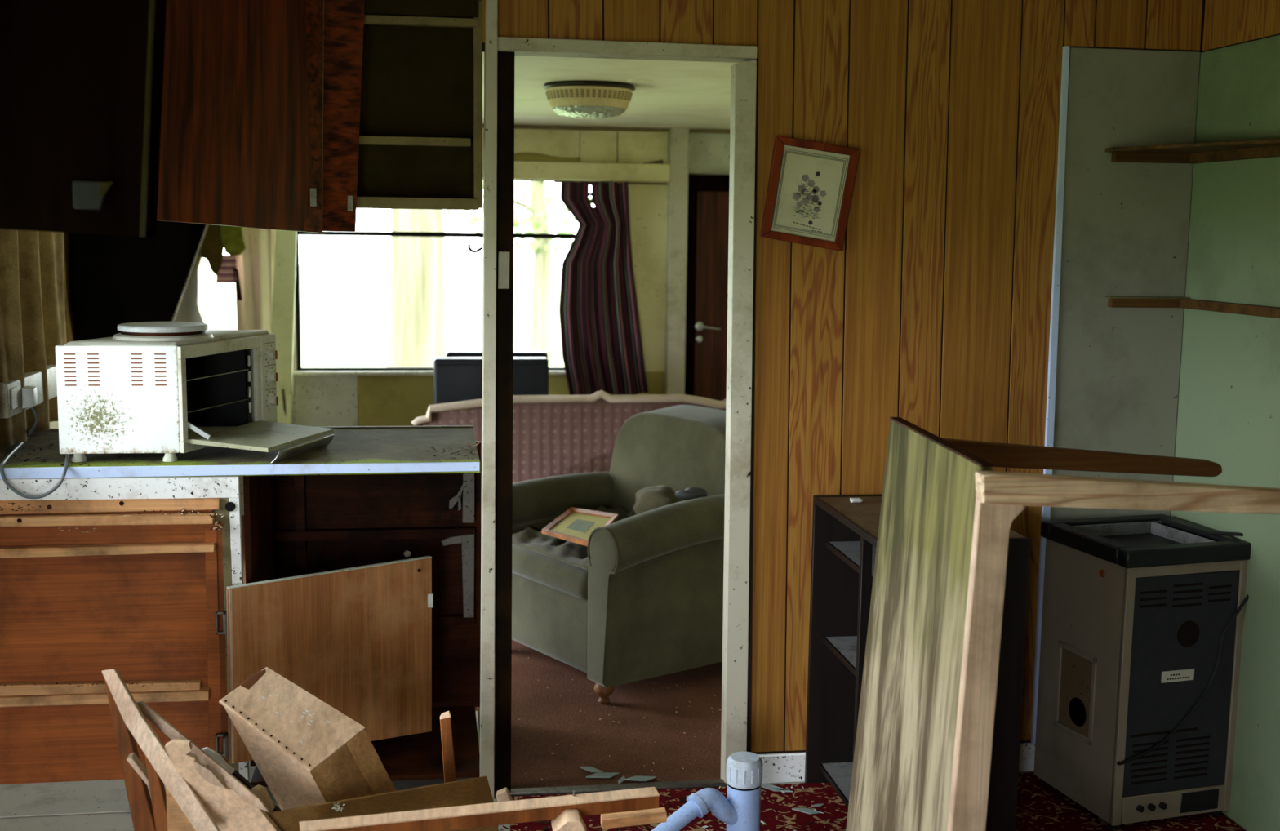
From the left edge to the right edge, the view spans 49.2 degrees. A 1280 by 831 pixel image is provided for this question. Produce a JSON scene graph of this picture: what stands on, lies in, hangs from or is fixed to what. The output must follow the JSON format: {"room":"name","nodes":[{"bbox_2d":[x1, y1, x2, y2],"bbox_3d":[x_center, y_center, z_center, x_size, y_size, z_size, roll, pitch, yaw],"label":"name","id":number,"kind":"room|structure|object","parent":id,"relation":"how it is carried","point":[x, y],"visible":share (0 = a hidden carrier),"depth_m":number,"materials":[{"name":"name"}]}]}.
{"room":"damaged room","nodes":[
{"label":"damaged room","id":0,"kind":"room"},
{"bbox_2d":[49,284,199,428],"bbox_3d":[-1.724,-0.004,3.082,0.100,2.250,8.650,0,8,-8],"label":"wall","id":1,"kind":"structure","parent":0,"point":[54,424],"depth_m":4.53,"materials":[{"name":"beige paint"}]},
{"bbox_2d":[0,364,57,418],"bbox_3d":[-1.773,-0.074,4.019,0.079,0.094,0.540,0,8,-8],"label":"wall socket","id":2,"kind":"object","parent":1,"relation":"attached to","point":[11,402],"visible":0.62,"depth_m":3.86,"materials":[{"name":"white plastic"}]},
{"bbox_2d":[0,228,75,447],"bbox_3d":[-1.768,-0.309,4.044,0.067,0.720,1.032,0,8,-8],"label":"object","id":3,"kind":"object","parent":1,"relation":"hanging from","point":[36,317],"visible":0.54,"depth_m":4.04,"materials":[{"name":"beige fabric"}]},
{"bbox_2d":[0,0,166,237],"bbox_3d":[-1.138,-0.645,2.189,0.793,0.717,0.142,0,8,-8],"label":"upper cabinet","id":4,"kind":"object","parent":1,"relation":"attached to","point":[82,81],"visible":1,"depth_m":2.20,"materials":[{"name":"brown laminate"}]},
{"bbox_2d":[173,248,203,322],"bbox_3d":[-2.176,-0.593,6.726,0.012,0.605,1.325,0,8,-8],"label":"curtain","id":5,"kind":"object","parent":1,"relation":"attached to","point":[188,310],"visible":0.39,"depth_m":6.80,"materials":[{"name":"white fabric"}]},
{"bbox_2d":[213,127,729,515],"bbox_3d":[-0.676,-0.589,7.603,3.512,2.345,0.200,0,8,-8],"label":"wall","id":6,"kind":"structure","parent":0,"point":[658,214],"depth_m":7.55,"materials":[{"name":"beige paint"}]},
{"bbox_2d":[68,220,204,341],"bbox_3d":[-2.032,-0.577,5.898,0.012,0.553,2.898,0,8,-8],"label":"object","id":7,"kind":"object","parent":6,"relation":"attached to","point":[114,281],"visible":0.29,"depth_m":5.28,"materials":[{"name":"fabric"}]},
{"bbox_2d":[170,224,208,321],"bbox_3d":[-2.099,-0.662,6.522,0.014,0.456,1.112,0,8,-8],"label":"chain","id":8,"kind":"object","parent":7,"relation":"hanging from","point":[175,314],"visible":0.88,"depth_m":6.50,"materials":[{"name":"metal"}]},
{"bbox_2d":[201,224,223,275],"bbox_3d":[-2.170,-0.865,7.114,0.132,0.307,0.015,0,8,-8],"label":"rag","id":9,"kind":"object","parent":7,"relation":"hanging from","point":[212,247],"depth_m":7.11,"materials":[{"name":"fabric"}]},
{"bbox_2d":[220,225,245,255],"bbox_3d":[-2.072,-0.916,7.120,0.120,0.204,0.050,0,8,-8],"label":"tuft","id":10,"kind":"object","parent":9,"relation":"hanging from","point":[232,237],"visible":0.79,"depth_m":7.10,"materials":[{"name":"green plant"}]},
{"bbox_2d":[216,254,242,300],"bbox_3d":[-2.108,-0.707,7.168,0.128,0.231,0.027,0,8,-8],"label":"rag","id":11,"kind":"object","parent":10,"relation":"hanging from","point":[228,273],"visible":1,"depth_m":7.17,"materials":[{"name":"brown fabric"}]},
{"bbox_2d":[199,257,204,323],"bbox_3d":[-2.213,-0.756,7.370,0.207,1.053,0.040,0,8,-8],"label":"window","id":12,"kind":"structure","parent":6,"relation":"in","point":[201,265],"depth_m":7.36,"materials":[{"name":"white glass"}]},
{"bbox_2d":[235,226,271,333],"bbox_3d":[-2.010,-0.705,7.275,0.199,0.670,0.035,0,8,-8],"label":"curtain","id":13,"kind":"object","parent":12,"relation":"hanging from","point":[254,264],"visible":0.67,"depth_m":7.28,"materials":[{"name":"beige fabric"}]},
{"bbox_2d":[292,178,612,375],"bbox_3d":[-0.991,-0.753,7.523,1.731,1.067,0.100,0,8,-8],"label":"window","id":14,"kind":"structure","parent":6,"relation":"in","point":[300,371],"depth_m":7.48,"materials":[{"name":"glass"}]},
{"bbox_2d":[514,152,580,161],"bbox_3d":[-0.503,-1.381,7.471,0.369,0.045,0.032,0,8,-8],"label":"strip","id":15,"kind":"object","parent":6,"relation":"attached to","point":[518,156],"visible":0.9,"depth_m":7.46,"materials":[{"name":"beige wood"}]},
{"bbox_2d":[553,180,666,395],"bbox_3d":[-0.161,-0.668,7.518,0.607,1.164,0.112,0,8,-8],"label":"striped curtain","id":16,"kind":"object","parent":6,"relation":"hanging from","point":[601,338],"visible":0.99,"depth_m":7.51,"materials":[{"name":"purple fabric"}]},
{"bbox_2d":[644,160,663,164],"bbox_3d":[0.071,-1.372,7.558,0.110,0.023,0.032,0,8,-8],"label":"strip","id":17,"kind":"object","parent":6,"relation":"on","point":[660,162],"visible":1,"depth_m":7.55,"materials":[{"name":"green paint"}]},
{"bbox_2d":[684,173,729,400],"bbox_3d":[0.441,-0.394,7.739,0.400,1.851,0.113,0,8,-8],"label":"door","id":18,"kind":"structure","parent":6,"relation":"in","point":[708,211],"depth_m":7.69,"materials":[{"name":"brown laminate"}]},
{"bbox_2d":[482,52,737,133],"bbox_3d":[-0.383,-1.390,5.600,3.512,0.222,3.940,0,8,-8],"label":"ceiling","id":19,"kind":"structure","parent":0,"point":[694,95],"depth_m":5.64,"materials":[{"name":"paint"}]},
{"bbox_2d":[542,80,635,119],"bbox_3d":[-0.195,-1.202,5.351,0.356,0.124,0.356,0,8,-8],"label":"ceiling lamp","id":20,"kind":"object","parent":19,"relation":"attached to","point":[575,99],"visible":1,"depth_m":5.23,"materials":[{"name":"beige plastic"}]},
{"bbox_2d":[626,79,653,83],"bbox_3d":[0.000,-1.234,5.167,0.100,0.006,0.100,0,8,-8],"label":"plate","id":21,"kind":"object","parent":19,"relation":"attached to","point":[631,81],"visible":1,"depth_m":5.14,"materials":[{"name":"paint"}]},
{"bbox_2d":[0,515,1246,830],"bbox_3d":[-0.051,1.124,3.485,3.512,0.053,8.850,0,8,-8],"label":"floor","id":22,"kind":"structure","parent":0,"point":[565,713],"depth_m":4.26,"materials":[{"name":"brown carpet"}]},
{"bbox_2d":[101,668,221,830],"bbox_3d":[-0.931,0.842,2.835,0.352,0.659,0.142,6,9,34],"label":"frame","id":23,"kind":"object","parent":22,"relation":"on","point":[177,807],"visible":0.98,"depth_m":2.79,"materials":[{"name":"brown wood"}]},
{"bbox_2d":[136,701,269,811],"bbox_3d":[-0.879,0.680,2.799,0.334,0.183,0.032,4,8,24],"label":"lath","id":24,"kind":"object","parent":23,"relation":"on","point":[170,731],"visible":0.72,"depth_m":2.79,"materials":[{"name":"brown wood"}]},
{"bbox_2d":[164,738,280,830],"bbox_3d":[-0.802,0.763,2.763,0.255,0.255,0.030,0,8,-8],"label":"plank","id":25,"kind":"object","parent":23,"relation":"on","point":[229,811],"visible":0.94,"depth_m":2.75,"materials":[{"name":"brown wood"}]},
{"bbox_2d":[0,440,480,786],"bbox_3d":[-1.117,0.559,3.955,1.350,0.880,0.666,0,8,-8],"label":"base unit","id":26,"kind":"object","parent":22,"relation":"on","point":[362,592],"visible":0.92,"depth_m":3.70,"materials":[{"name":"brown wood"}]},
{"bbox_2d":[0,502,221,686],"bbox_3d":[-1.359,0.466,3.614,0.558,0.494,0.017,0,8,-7],"label":"debris","id":27,"kind":"object","parent":26,"relation":"on","point":[9,503],"visible":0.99,"depth_m":3.61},
{"bbox_2d":[59,500,222,533],"bbox_3d":[-1.288,0.263,3.608,0.417,0.085,0.040,0,8,-8],"label":"debris","id":28,"kind":"object","parent":26,"relation":"on","point":[215,527],"visible":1,"depth_m":3.62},
{"bbox_2d":[0,425,479,479],"bbox_3d":[-1.131,0.097,3.960,1.330,0.034,0.679,0,8,-8],"label":"countertop","id":29,"kind":"structure","parent":26,"relation":"on","point":[353,450],"depth_m":3.72,"materials":[{"name":"grey laminate"}]},
{"bbox_2d":[2,438,142,466],"bbox_3d":[-1.480,0.095,3.826,0.452,0.005,0.482,0,8,-8],"label":"crumbs","id":30,"kind":"object","parent":29,"relation":"on","point":[33,450],"visible":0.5,"depth_m":3.72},
{"bbox_2d":[0,321,333,498],"bbox_3d":[-1.281,-0.038,3.821,0.862,0.428,0.548,0,8,-8],"label":"oven","id":31,"kind":"object","parent":29,"relation":"on","point":[170,388],"visible":1,"depth_m":3.65,"materials":[{"name":"white metal"}]},
{"bbox_2d":[186,368,248,381],"bbox_3d":[-1.164,-0.110,3.837,0.004,0.004,0.345,3,8,14],"label":"oven rack","id":32,"kind":"object","parent":31,"relation":"in","point":[202,373],"depth_m":4.00,"materials":[{"name":"silver metal"}]},
{"bbox_2d":[186,398,248,413],"bbox_3d":[-1.165,-0.026,3.849,0.004,0.004,0.345,3,8,14],"label":"oven rack","id":33,"kind":"object","parent":31,"relation":"in","point":[212,402],"depth_m":4.01,"materials":[{"name":"metal"}]},
{"bbox_2d":[186,420,333,463],"bbox_3d":[-1.030,0.074,3.832,0.363,0.061,0.434,0,8,-8],"label":"door","id":34,"kind":"structure","parent":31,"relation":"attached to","point":[263,436],"depth_m":3.80,"materials":[{"name":"silver metal"}]},
{"bbox_2d":[424,444,475,460],"bbox_3d":[-0.526,0.102,3.868,0.141,0.005,0.252,0,8,-8],"label":"crumbs","id":35,"kind":"object","parent":29,"relation":"on","point":[467,445],"visible":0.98,"depth_m":3.87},
{"bbox_2d":[466,441,479,447],"bbox_3d":[-0.473,0.082,3.966,0.036,0.013,0.030,0,8,-8],"label":"dead leaf","id":36,"kind":"object","parent":29,"relation":"on","point":[478,442],"visible":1,"depth_m":3.96,"materials":[{"name":"plant"}]},
{"bbox_2d":[250,784,275,814],"bbox_3d":[-0.777,0.787,2.856,0.059,0.063,0.018,0,8,-8],"label":"card","id":37,"kind":"object","parent":22,"relation":"on","point":[260,791],"visible":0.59,"depth_m":2.85,"materials":[{"name":"beige cardboard"}]},
{"bbox_2d":[270,229,297,424],"bbox_3d":[-1.853,-0.091,7.292,0.162,1.890,0.035,0,8,-8],"label":"leaning board","id":38,"kind":"object","parent":22,"relation":"on","point":[282,312],"visible":0.37,"depth_m":7.22,"materials":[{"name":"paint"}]},
{"bbox_2d":[201,666,395,817],"bbox_3d":[-0.726,0.791,3.076,0.363,0.447,0.319,3,8,14],"label":"wooden box","id":39,"kind":"object","parent":22,"relation":"on","point":[307,752],"depth_m":3.03,"materials":[{"name":"brown wood"}]},
{"bbox_2d":[240,669,266,689],"bbox_3d":[-0.838,0.572,3.031,0.054,0.045,0.002,0,8,-8],"label":"dead leaf","id":40,"kind":"object","parent":39,"relation":"on","point":[248,683],"visible":1,"depth_m":3.03,"materials":[{"name":"brown plant"}]},
{"bbox_2d":[269,775,498,830],"bbox_3d":[-0.522,0.901,2.930,0.495,0.257,0.062,-4,9,-33],"label":"panel","id":41,"kind":"object","parent":22,"relation":"on","point":[477,790],"visible":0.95,"depth_m":2.95,"materials":[{"name":"brown wood"}]},
{"bbox_2d":[440,711,456,782],"bbox_3d":[-0.448,0.905,3.331,0.056,0.416,0.022,0,8,-8],"label":"stick","id":42,"kind":"object","parent":22,"relation":"on","point":[449,770],"visible":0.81,"depth_m":3.30,"materials":[{"name":"brown wood"}]},
{"bbox_2d":[299,786,666,830],"bbox_3d":[-0.303,0.835,2.888,0.800,0.134,0.065,-3,8,-25],"label":"wooden plank","id":43,"kind":"object","parent":22,"relation":"on","point":[632,806],"visible":1,"depth_m":2.88,"materials":[{"name":"brown wood"}]},
{"bbox_2d":[551,808,586,830],"bbox_3d":[-0.145,0.851,2.899,0.074,0.050,0.060,0,8,-8],"label":"wood block","id":44,"kind":"object","parent":43,"relation":"on","point":[570,820],"visible":1,"depth_m":2.88,"materials":[{"name":"beige wood"}]},
{"bbox_2d":[433,356,548,404],"bbox_3d":[-0.737,0.169,6.877,0.547,0.932,0.367,0,8,-8],"label":"television","id":45,"kind":"object","parent":22,"relation":"on","point":[455,379],"visible":0.16,"depth_m":6.64,"materials":[{"name":"black plastic"}]},
{"bbox_2d":[445,351,547,359],"bbox_3d":[-0.750,0.119,7.266,0.512,0.928,0.367,0,8,-8],"label":"leather chair","id":46,"kind":"object","parent":22,"relation":"on","point":[449,353],"visible":0.17,"depth_m":7.05,"materials":[{"name":"leather"}]},
{"bbox_2d":[496,786,513,801],"bbox_3d":[-0.355,1.013,3.680,0.050,0.072,0.050,0,8,-8],"label":"wood block","id":47,"kind":"object","parent":22,"relation":"on","point":[503,794],"visible":0.52,"depth_m":3.65,"materials":[{"name":"beige wood"}]},
{"bbox_2d":[411,390,726,489],"bbox_3d":[-0.310,0.285,6.270,1.400,0.874,0.653,0,8,-8],"label":"sofa","id":48,"kind":"object","parent":22,"relation":"on","point":[553,435],"visible":0.34,"depth_m":5.93,"materials":[{"name":"pink fabric"}]},
{"bbox_2d":[579,766,603,772],"bbox_3d":[-0.139,1.020,4.028,0.026,0.003,0.076,-7,11,-44],"label":"shard","id":49,"kind":"object","parent":22,"relation":"on","point":[591,769],"visible":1,"depth_m":4.03,"materials":[{"name":"grey glass"}]},
{"bbox_2d":[585,772,618,777],"bbox_3d":[-0.107,1.024,3.979,0.096,0.003,0.032,0,8,-3],"label":"shard","id":50,"kind":"object","parent":22,"relation":"on","point":[598,775],"visible":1,"depth_m":3.98,"materials":[{"name":"grey glass"}]},
{"bbox_2d":[480,404,725,704],"bbox_3d":[-0.018,0.443,5.053,0.860,0.889,0.940,-5,9,-37],"label":"armchair","id":51,"kind":"object","parent":22,"relation":"on","point":[648,602],"visible":0.53,"depth_m":4.73,"materials":[{"name":"green fabric"}]},
{"bbox_2d":[511,543,587,599],"bbox_3d":[-0.110,0.515,4.992,0.630,0.100,0.600,-5,9,-37],"label":"seat cushion","id":52,"kind":"object","parent":51,"relation":"on","point":[564,580],"depth_m":4.76,"materials":[{"name":"green fabric"}]},
{"bbox_2d":[511,506,636,569],"bbox_3d":[-0.129,0.428,4.966,0.523,0.114,0.565,-5,9,-37],"label":"cloth","id":53,"kind":"object","parent":51,"relation":"on","point":[575,554],"visible":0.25,"depth_m":4.88,"materials":[{"name":"fabric"}]},
{"bbox_2d":[541,506,618,546],"bbox_3d":[-0.217,0.385,4.877,0.231,0.045,0.515,2,8,12],"label":"framed picture","id":54,"kind":"object","parent":53,"relation":"on","point":[575,525],"visible":0.8,"depth_m":4.91,"materials":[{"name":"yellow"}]},
{"bbox_2d":[550,511,610,540],"bbox_3d":[-0.215,0.390,4.881,0.192,0.030,0.427,2,8,12],"label":"print","id":55,"kind":"object","parent":54,"relation":"attached to","point":[569,526],"depth_m":4.91,"materials":[{"name":"yellow paper"}]},
{"bbox_2d":[632,484,683,514],"bbox_3d":[0.072,0.330,5.014,0.262,0.163,0.142,8,10,43],"label":"cushion","id":56,"kind":"object","parent":53,"relation":"on","point":[650,498],"visible":0.53,"depth_m":4.97,"materials":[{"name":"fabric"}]},
{"bbox_2d":[674,486,706,499],"bbox_3d":[0.173,0.268,4.764,0.111,0.043,0.066,1,8,4],"label":"rag","id":57,"kind":"object","parent":51,"relation":"on","point":[689,493],"visible":0.88,"depth_m":4.75,"materials":[{"name":"grey fabric"}]},
{"bbox_2d":[519,649,720,779],"bbox_3d":[0.058,0.945,4.646,1.126,0.003,1.344,0,8,-8],"label":"debris","id":58,"kind":"object","parent":22,"relation":"on","point":[519,650],"visible":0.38,"depth_m":4.44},
{"bbox_2d":[617,775,625,783],"bbox_3d":[-0.052,1.029,3.944,0.014,0.003,0.069,4,8,23],"label":"shard","id":59,"kind":"object","parent":22,"relation":"on","point":[622,779],"visible":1,"depth_m":3.94,"materials":[{"name":"grey glass"}]},
{"bbox_2d":[625,775,655,781],"bbox_3d":[0.000,1.028,3.960,0.086,0.003,0.030,1,8,4],"label":"shard","id":60,"kind":"object","parent":22,"relation":"on","point":[638,778],"visible":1,"depth_m":3.96,"materials":[{"name":"grey glass"}]},
{"bbox_2d":[509,772,1245,830],"bbox_3d":[0.717,1.185,2.905,1.960,0.006,2.170,0,8,-8],"label":"carpet","id":61,"kind":"object","parent":22,"relation":"on","point":[1040,806],"visible":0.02,"depth_m":3.75,"materials":[{"name":"red carpet"}]},
{"bbox_2d":[497,786,718,830],"bbox_3d":[-0.135,1.071,3.621,0.802,0.011,0.483,0,8,-8],"label":"debris","id":62,"kind":"object","parent":61,"relation":"on","point":[545,822],"visible":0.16,"depth_m":3.66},
{"bbox_2d":[651,751,763,830],"bbox_3d":[0.145,0.984,3.441,0.372,0.247,0.094,-4,9,-34],"label":"pipe","id":63,"kind":"object","parent":61,"relation":"on","point":[740,811],"visible":1,"depth_m":3.47,"materials":[{"name":"blue plastic"}]},
{"bbox_2d":[673,786,825,830],"bbox_3d":[0.301,1.088,3.543,0.439,0.005,0.756,0,8,-8],"label":"debris","id":64,"kind":"object","parent":61,"relation":"on","point":[762,822],"visible":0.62,"depth_m":3.68,"materials":[{"name":"white paint"}]},
{"bbox_2d":[760,783,787,791],"bbox_3d":[0.367,1.040,3.908,0.097,0.003,0.028,7,10,40],"label":"shard","id":65,"kind":"object","parent":61,"relation":"on","point":[771,787],"visible":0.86,"depth_m":3.90,"materials":[{"name":"grey glass"}]},
{"bbox_2d":[791,807,822,814],"bbox_3d":[0.447,1.061,3.755,0.076,0.003,0.026,5,9,31],"label":"shard","id":66,"kind":"object","parent":61,"relation":"on","point":[807,811],"visible":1,"depth_m":3.75,"materials":[{"name":"grey glass"}]},
{"bbox_2d":[811,803,823,806],"bbox_3d":[0.481,1.057,3.792,0.039,0.003,0.010,-1,8,-13],"label":"shard","id":67,"kind":"object","parent":61,"relation":"on","point":[820,804],"visible":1,"depth_m":3.79,"materials":[{"name":"grey glass"}]},
{"bbox_2d":[804,494,1030,830],"bbox_3d":[0.700,0.669,3.655,0.375,0.830,0.582,0,8,-8],"label":"bookshelf","id":68,"kind":"object","parent":61,"relation":"on","point":[845,533],"visible":0.44,"depth_m":3.80,"materials":[{"name":"black laminate"}]},
{"bbox_2d":[849,497,862,502],"bbox_3d":[0.581,0.228,3.753,0.030,0.010,0.021,0,8,-8],"label":"paint curl","id":69,"kind":"object","parent":68,"relation":"on","point":[851,500],"visible":1,"depth_m":3.75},
{"bbox_2d":[845,417,1279,830],"bbox_3d":[0.946,0.617,2.791,0.951,1.167,0.570,0,8,-8],"label":"table","id":70,"kind":"object","parent":61,"relation":"on","point":[922,762],"visible":1,"depth_m":2.63,"materials":[{"name":"brown wood"}]},
{"bbox_2d":[1033,514,1251,829],"bbox_3d":[1.371,0.679,3.819,0.418,0.772,0.401,-2,8,-18],"label":"heater","id":71,"kind":"object","parent":61,"relation":"on","point":[1142,617],"visible":0.92,"depth_m":3.67,"materials":[{"name":"grey metal"}]},
{"bbox_2d":[1099,568,1105,577],"bbox_3d":[1.207,0.412,3.654,0.003,0.021,0.022,-2,8,-18],"label":"light","id":72,"kind":"object","parent":71,"relation":"attached to","point":[1102,571],"depth_m":3.65,"materials":[{"name":"metal"}]},
{"bbox_2d":[1102,533,1181,546],"bbox_3d":[1.366,0.354,3.781,0.311,0.006,0.300,-2,8,-18],"label":"tray","id":73,"kind":"object","parent":71,"relation":"on","point":[1132,540],"depth_m":3.85,"materials":[{"name":"black metal"}]},
{"bbox_2d":[1180,788,1218,813],"bbox_3d":[1.489,1.025,3.721,0.120,0.055,0.006,-2,8,-18],"label":"grille","id":74,"kind":"object","parent":71,"relation":"attached to","point":[1192,800],"depth_m":3.72,"materials":[{"name":"black metal"}]},
{"bbox_2d":[472,0,1205,783],"bbox_3d":[0.597,-0.077,3.862,2.103,2.250,0.044,0,8,-8],"label":"wall","id":75,"kind":"structure","parent":0,"point":[991,224],"depth_m":3.85,"materials":[{"name":"brown wood"}]},
{"bbox_2d":[156,0,482,232],"bbox_3d":[-0.827,-0.804,3.377,0.900,0.718,0.924,0,8,-8],"label":"upper cabinet","id":76,"kind":"object","parent":75,"relation":"attached to","point":[289,115],"visible":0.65,"depth_m":3.38,"materials":[{"name":"wood"}]},
{"bbox_2d":[493,778,727,797],"bbox_3d":[-0.069,1.038,3.901,0.720,0.012,0.032,0,8,-8],"label":"threshold","id":77,"kind":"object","parent":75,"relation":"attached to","point":[704,783],"depth_m":3.89,"materials":[{"name":"metal"}]},
{"bbox_2d":[479,0,757,799],"bbox_3d":[-0.060,-0.075,3.782,0.747,2.250,0.112,0,8,-8],"label":"door frame","id":78,"kind":"structure","parent":75,"relation":"in","point":[495,659],"depth_m":3.73,"materials":[{"name":"white wood"}]},
{"bbox_2d":[467,244,482,252],"bbox_3d":[-0.426,-0.432,3.620,0.044,0.021,0.009,-5,10,-38],"label":"wire hook","id":79,"kind":"object","parent":78,"relation":"attached to","point":[468,246],"visible":1,"depth_m":3.61,"materials":[{"name":"black metal"}]},
{"bbox_2d":[760,135,860,251],"bbox_3d":[0.456,-0.594,3.752,0.265,0.302,0.019,0,8,-8],"label":"print","id":80,"kind":"object","parent":75,"relation":"attached to","point":[811,184],"visible":1,"depth_m":3.75,"materials":[{"name":"paper"}]},
{"bbox_2d":[1170,0,1279,830],"bbox_3d":[1.651,-0.026,3.585,0.100,2.250,8.650,0,8,-8],"label":"wall","id":81,"kind":"structure","parent":0,"point":[1228,409],"depth_m":3.67,"materials":[{"name":"green paint"}]},
{"bbox_2d":[1104,137,1279,164],"bbox_3d":[1.471,-0.671,3.520,0.267,0.036,0.746,0,8,-8],"label":"corner shelf","id":82,"kind":"object","parent":81,"relation":"attached to","point":[1223,151],"visible":1,"depth_m":3.71,"materials":[{"name":"brown wood"}]},
{"bbox_2d":[1105,296,1279,318],"bbox_3d":[1.490,-0.261,3.502,0.241,0.030,0.896,0,8,-8],"label":"corner shelf","id":83,"kind":"object","parent":81,"relation":"attached to","point":[1113,301],"visible":1,"depth_m":3.87,"materials":[{"name":"brown wood"}]},
{"label":"outside","id":84,"kind":"structure","parent":0,"visible":0},
{"bbox_2d":[198,264,564,367],"bbox_3d":[-1.307,0.929,8.805,120.000,0.100,130.000,0,8,-8],"label":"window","id":85,"kind":"structure","parent":84,"point":[344,308],"depth_m":33.79,"materials":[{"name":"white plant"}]},
{"bbox_2d":[386,180,483,367],"bbox_3d":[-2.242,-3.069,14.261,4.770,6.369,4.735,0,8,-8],"label":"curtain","id":86,"kind":"object","parent":85,"relation":"on","point":[417,329],"visible":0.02,"depth_m":14.23,"materials":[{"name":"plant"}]},
{"bbox_2d":[444,181,593,361],"bbox_3d":[-1.520,-3.412,21.424,4.090,5.174,4.084,0,8,-8],"label":"tree","id":87,"kind":"object","parent":85,"relation":"on","point":[540,333],"visible":0.12,"depth_m":21.48,"materials":[{"name":"green plant"}]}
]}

